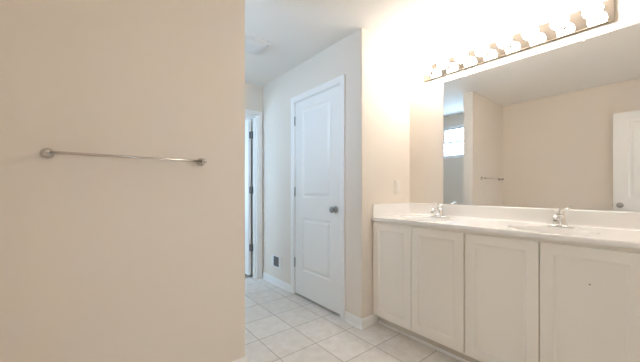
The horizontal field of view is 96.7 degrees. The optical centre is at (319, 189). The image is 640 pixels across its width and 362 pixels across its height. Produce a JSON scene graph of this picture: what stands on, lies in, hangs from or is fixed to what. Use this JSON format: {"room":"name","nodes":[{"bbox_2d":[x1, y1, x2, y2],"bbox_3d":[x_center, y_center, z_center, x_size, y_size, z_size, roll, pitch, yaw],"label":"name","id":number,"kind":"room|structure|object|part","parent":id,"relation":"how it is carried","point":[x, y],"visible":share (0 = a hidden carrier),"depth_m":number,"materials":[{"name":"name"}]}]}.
{"room":"bathroom","nodes":[
{"label":"bathroom","id":0,"kind":"room"},
{"bbox_2d":[0,0,247,361],"bbox_3d":[-0.912,-0.091,1.496,1.074,2.440,0.144,0,0,-39],"label":"wall","id":1,"kind":"structure","parent":0,"point":[103,259],"depth_m":1.39,"materials":[{"name":"beige paint"}]},
{"bbox_2d":[40,148,206,165],"bbox_3d":[-0.901,-0.155,1.391,0.678,0.046,0.072,0,0,-39],"label":"towel bar","id":2,"kind":"object","parent":1,"relation":"attached to","point":[47,153],"visible":1,"depth_m":1.30,"materials":[{"name":"silver metal"}]},
{"bbox_3d":[-1.147,-0.155,1.192,0.046,0.046,0.072,0,0,-39],"label":"post","id":3,"kind":"part","parent":2,"relation":"part of","materials":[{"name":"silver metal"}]},
{"bbox_3d":[-0.655,-0.155,1.589,0.046,0.046,0.072,0,0,-39],"label":"post","id":4,"kind":"part","parent":2,"relation":"part of","materials":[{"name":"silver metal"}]},
{"bbox_2d":[245,117,252,274],"bbox_3d":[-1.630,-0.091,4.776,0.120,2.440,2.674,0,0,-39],"label":"door frame","id":5,"kind":"structure","parent":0,"point":[246,118],"depth_m":3.79,"materials":[{"name":"white wood"}]},
{"bbox_2d":[245,119,252,274],"bbox_3d":[-1.124,0.098,3.932,0.163,2.003,0.790,0,0,-39],"label":"door","id":6,"kind":"structure","parent":5,"relation":"in","point":[248,134],"depth_m":3.67,"materials":[{"name":"white paint"}]},
{"bbox_2d":[245,82,262,272],"bbox_3d":[-1.294,-0.091,3.254,2.684,2.440,0.120,0,0,-39],"label":"wall","id":7,"kind":"structure","parent":0,"point":[253,93],"depth_m":3.58,"materials":[{"name":"beige paint"}]},
{"bbox_2d":[245,109,261,278],"bbox_3d":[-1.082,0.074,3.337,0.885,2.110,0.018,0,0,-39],"label":"trim","id":8,"kind":"structure","parent":7,"relation":"attached to","point":[258,114],"depth_m":3.59,"materials":[{"name":"white paint"}]},
{"bbox_2d":[263,34,351,313],"bbox_3d":[-0.187,-0.091,3.049,0.114,2.440,1.589,0,0,-39],"label":"wall","id":9,"kind":"structure","parent":0,"point":[335,61],"depth_m":3.18,"materials":[{"name":"beige paint"}]},
{"bbox_2d":[262,272,290,292],"bbox_3d":[-0.523,1.088,3.359,0.019,0.082,0.656,0,0,-39],"label":"baseboard","id":10,"kind":"structure","parent":9,"relation":"attached to","point":[279,283],"depth_m":3.32,"materials":[{"name":"white paint"}]},
{"bbox_2d":[272,254,280,268],"bbox_3d":[-0.517,0.851,3.363,0.006,0.136,0.210,0,0,-39],"label":"air vent","id":11,"kind":"object","parent":9,"relation":"in","point":[276,260],"visible":1,"depth_m":3.36,"materials":[{"name":"metal"}]},
{"bbox_2d":[294,85,339,313],"bbox_3d":[-0.030,0.091,2.793,0.163,2.026,0.714,0,0,-39],"label":"door","id":12,"kind":"structure","parent":9,"relation":"in","point":[317,117],"depth_m":2.75,"materials":[{"name":"white paint"}]},
{"bbox_3d":[0.154,0.182,2.564,0.163,0.064,0.064,0,0,-39],"label":"knob","id":13,"kind":"part","parent":12,"relation":"part of","materials":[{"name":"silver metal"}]},
{"bbox_2d":[291,74,344,320],"bbox_3d":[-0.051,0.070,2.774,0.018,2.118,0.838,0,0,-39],"label":"trim","id":14,"kind":"structure","parent":9,"relation":"attached to","point":[340,80],"depth_m":2.48,"materials":[{"name":"white paint"}]},
{"bbox_2d":[344,311,362,329],"bbox_3d":[0.276,1.088,2.366,0.019,0.082,0.198,0,0,-39],"label":"baseboard","id":15,"kind":"structure","parent":9,"relation":"attached to","point":[351,319],"depth_m":2.36,"materials":[{"name":"white paint"}]},
{"bbox_2d":[245,277,460,361],"bbox_3d":[-0.135,1.154,1.810,2.940,0.050,3.830,0,0,-39],"label":"floor","id":16,"kind":"structure","parent":0,"point":[281,325],"depth_m":2.17,"materials":[{"name":"tile"}]},
{"bbox_2d":[373,220,468,361],"bbox_3d":[0.885,0.694,2.259,0.532,0.870,0.751,0,0,-39],"label":"vanity cabinet","id":17,"kind":"object","parent":16,"relation":"on","point":[419,271],"visible":0.83,"depth_m":2.04,"materials":[{"name":"white paint"}]},
{"bbox_3d":[0.565,0.658,2.248,0.019,0.762,0.361,0,0,-39],"label":"cabinet door","id":18,"kind":"part","parent":17,"relation":"part of","materials":[{"name":"white paint"}]},
{"bbox_3d":[0.724,1.121,2.129,0.012,0.017,0.751,0,0,-39],"label":"shoe moulding","id":19,"kind":"part","parent":17,"relation":"part of","materials":[{"name":"white paint"}]},
{"bbox_3d":[0.799,0.658,1.957,0.019,0.762,0.376,0,0,-39],"label":"cabinet door","id":20,"kind":"part","parent":17,"relation":"part of","materials":[{"name":"white paint"}]},
{"bbox_2d":[465,231,639,361],"bbox_3d":[1.364,0.694,1.665,0.532,0.870,0.774,0,0,-39],"label":"vanity cabinet","id":21,"kind":"object","parent":16,"relation":"on","point":[527,299],"visible":0.93,"depth_m":1.47,"materials":[{"name":"white paint"}]},
{"bbox_3d":[1.043,0.658,1.654,0.019,0.762,0.376,0,0,-39],"label":"cabinet door","id":22,"kind":"part","parent":21,"relation":"part of","materials":[{"name":"white paint"}]},
{"bbox_2d":[372,203,639,248],"bbox_3d":[1.131,0.245,1.945,0.545,0.237,1.553,0,0,-39],"label":"countertop","id":23,"kind":"structure","parent":21,"relation":"on","point":[605,228],"depth_m":1.80,"materials":[{"name":"stone"}]},
{"bbox_2d":[400,216,452,220],"bbox_3d":[0.824,0.295,2.223,0.300,0.136,0.410,0,0,-39],"label":"sink basin","id":24,"kind":"object","parent":23,"relation":"in","point":[419,218],"depth_m":2.35,"materials":[{"name":"white ceramic"}]},
{"bbox_2d":[430,203,447,216],"bbox_3d":[0.963,0.168,2.363,0.162,0.118,0.133,0,0,-11],"label":"sink faucet","id":25,"kind":"object","parent":23,"relation":"on","point":[439,211],"visible":0.99,"depth_m":2.34,"materials":[{"name":"silver metal"}]},
{"bbox_3d":[0.946,0.174,2.330,0.128,0.053,0.037,0,0,-39],"label":"spout","id":26,"kind":"part","parent":25,"relation":"part of","materials":[{"name":"silver metal"}]},
{"bbox_2d":[508,225,600,234],"bbox_3d":[1.309,0.295,1.619,0.300,0.136,0.410,0,0,-39],"label":"sink basin","id":27,"kind":"object","parent":23,"relation":"in","point":[536,228],"depth_m":1.70,"materials":[{"name":"white ceramic"}]},
{"bbox_2d":[546,208,574,226],"bbox_3d":[1.453,0.168,1.754,0.162,0.118,0.133,0,0,-11],"label":"sink faucet","id":28,"kind":"object","parent":23,"relation":"on","point":[559,219],"visible":1,"depth_m":1.73,"materials":[{"name":"silver metal"}]},
{"bbox_3d":[1.436,0.174,1.721,0.128,0.053,0.037,0,0,-39],"label":"spout","id":29,"kind":"part","parent":28,"relation":"part of","materials":[{"name":"silver metal"}]},
{"bbox_3d":[1.460,0.131,1.740,0.113,0.044,0.045,0,0,-39],"label":"lever handle","id":30,"kind":"part","parent":28,"relation":"part of","materials":[{"name":"silver metal"}]},
{"bbox_3d":[1.486,0.222,1.761,0.075,0.010,0.144,0,0,-39],"label":"deck plate","id":31,"kind":"part","parent":28,"relation":"part of","materials":[{"name":"silver metal"}]},
{"bbox_3d":[1.283,0.658,1.355,0.019,0.762,0.378,0,0,-39],"label":"cabinet door","id":32,"kind":"part","parent":21,"relation":"part of","materials":[{"name":"white paint"}]},
{"bbox_2d":[352,28,408,318],"bbox_3d":[0.561,-0.091,2.558,0.666,2.440,0.114,0,0,-39],"label":"wall","id":33,"kind":"structure","parent":0,"point":[380,68],"depth_m":2.39,"materials":[{"name":"beige paint"}]},
{"bbox_2d":[361,314,378,329],"bbox_3d":[0.413,1.088,2.353,0.202,0.082,0.019,0,0,-39],"label":"baseboard","id":34,"kind":"structure","parent":33,"relation":"attached to","point":[370,320],"depth_m":2.35,"materials":[{"name":"white paint"}]},
{"bbox_2d":[395,180,400,193],"bbox_3d":[0.712,-0.021,2.600,0.080,0.126,0.009,0,0,-39],"label":"light switch","id":35,"kind":"object","parent":33,"relation":"attached to","point":[397,182],"visible":1,"depth_m":2.60,"materials":[{"name":"beige plastic"}]},
{"bbox_2d":[245,0,529,86],"bbox_3d":[-0.672,-1.341,1.872,3.700,0.060,8.640,0,0,-39],"label":"ceiling","id":36,"kind":"structure","parent":0,"point":[296,31],"depth_m":2.23,"materials":[{"name":"white paint"}]},
{"bbox_2d":[245,33,270,54],"bbox_3d":[-0.627,-1.284,2.557,0.280,0.052,0.280,0,0,-39],"label":"exhaust fan","id":37,"kind":"object","parent":36,"relation":"attached to","point":[254,45],"visible":0.59,"depth_m":2.50,"materials":[{"name":"plastic"}]},
{"bbox_2d":[409,0,639,211],"bbox_3d":[0.960,-0.091,2.689,0.120,2.440,3.826,0,0,-39],"label":"wall","id":38,"kind":"structure","parent":0,"point":[425,98],"depth_m":2.44,"materials":[{"name":"beige paint"}]},
{"bbox_2d":[421,0,614,81],"bbox_3d":[1.276,-1.043,2.079,0.151,0.124,1.210,0,0,-39],"label":"vanity light bar","id":39,"kind":"object","parent":38,"relation":"attached to","point":[595,13],"visible":1,"depth_m":1.92,"materials":[{"name":"silver metal"}]},
{"bbox_2d":[421,64,433,74],"bbox_3d":[0.935,-1.043,2.483,0.126,0.092,0.092,0,0,-39],"label":"bulb","id":40,"kind":"object","parent":39,"relation":"attached to","point":[427,69],"depth_m":2.45,"materials":[{"name":"white"}]},
{"bbox_2d":[437,57,450,68],"bbox_3d":[1.030,-1.043,2.366,0.126,0.092,0.092,0,0,-39],"label":"bulb","id":41,"kind":"object","parent":39,"relation":"attached to","point":[443,63],"depth_m":2.33,"materials":[{"name":"white"}]},
{"bbox_2d":[455,50,468,62],"bbox_3d":[1.124,-1.043,2.249,0.126,0.092,0.092,0,0,-39],"label":"bulb","id":42,"kind":"object","parent":39,"relation":"attached to","point":[462,56],"depth_m":2.22,"materials":[{"name":"white"}]},
{"bbox_2d":[475,43,489,55],"bbox_3d":[1.218,-1.043,2.131,0.126,0.092,0.092,0,0,-39],"label":"bulb","id":43,"kind":"object","parent":39,"relation":"attached to","point":[482,49],"depth_m":2.10,"materials":[{"name":"white"}]},
{"bbox_2d":[497,34,512,48],"bbox_3d":[1.313,-1.043,2.014,0.126,0.092,0.092,0,0,-39],"label":"bulb","id":44,"kind":"object","parent":39,"relation":"attached to","point":[505,41],"depth_m":1.98,"materials":[{"name":"white"}]},
{"bbox_2d":[522,24,538,39],"bbox_3d":[1.394,-1.043,1.889,0.092,0.092,0.097,0,0,11],"label":"bulb","id":45,"kind":"object","parent":39,"relation":"attached to","point":[530,32],"depth_m":1.86,"materials":[{"name":"white"}]},
{"bbox_2d":[550,13,568,30],"bbox_3d":[1.501,-1.043,1.780,0.126,0.092,0.092,0,0,-39],"label":"bulb","id":46,"kind":"object","parent":39,"relation":"attached to","point":[560,22],"depth_m":1.75,"materials":[{"name":"white"}]},
{"bbox_2d":[582,0,603,19],"bbox_3d":[1.596,-1.043,1.663,0.126,0.092,0.092,0,0,-39],"label":"bulb","id":47,"kind":"object","parent":39,"relation":"attached to","point":[594,10],"depth_m":1.64,"materials":[{"name":"white"}]},
{"bbox_2d":[443,23,639,211],"bbox_3d":[1.433,-0.405,1.996,0.012,1.058,1.182,0,0,-39],"label":"wall mirror","id":48,"kind":"object","parent":38,"relation":"attached to","point":[559,127],"visible":1,"depth_m":1.88,"materials":[{"name":"silver mirror"}]}
]}

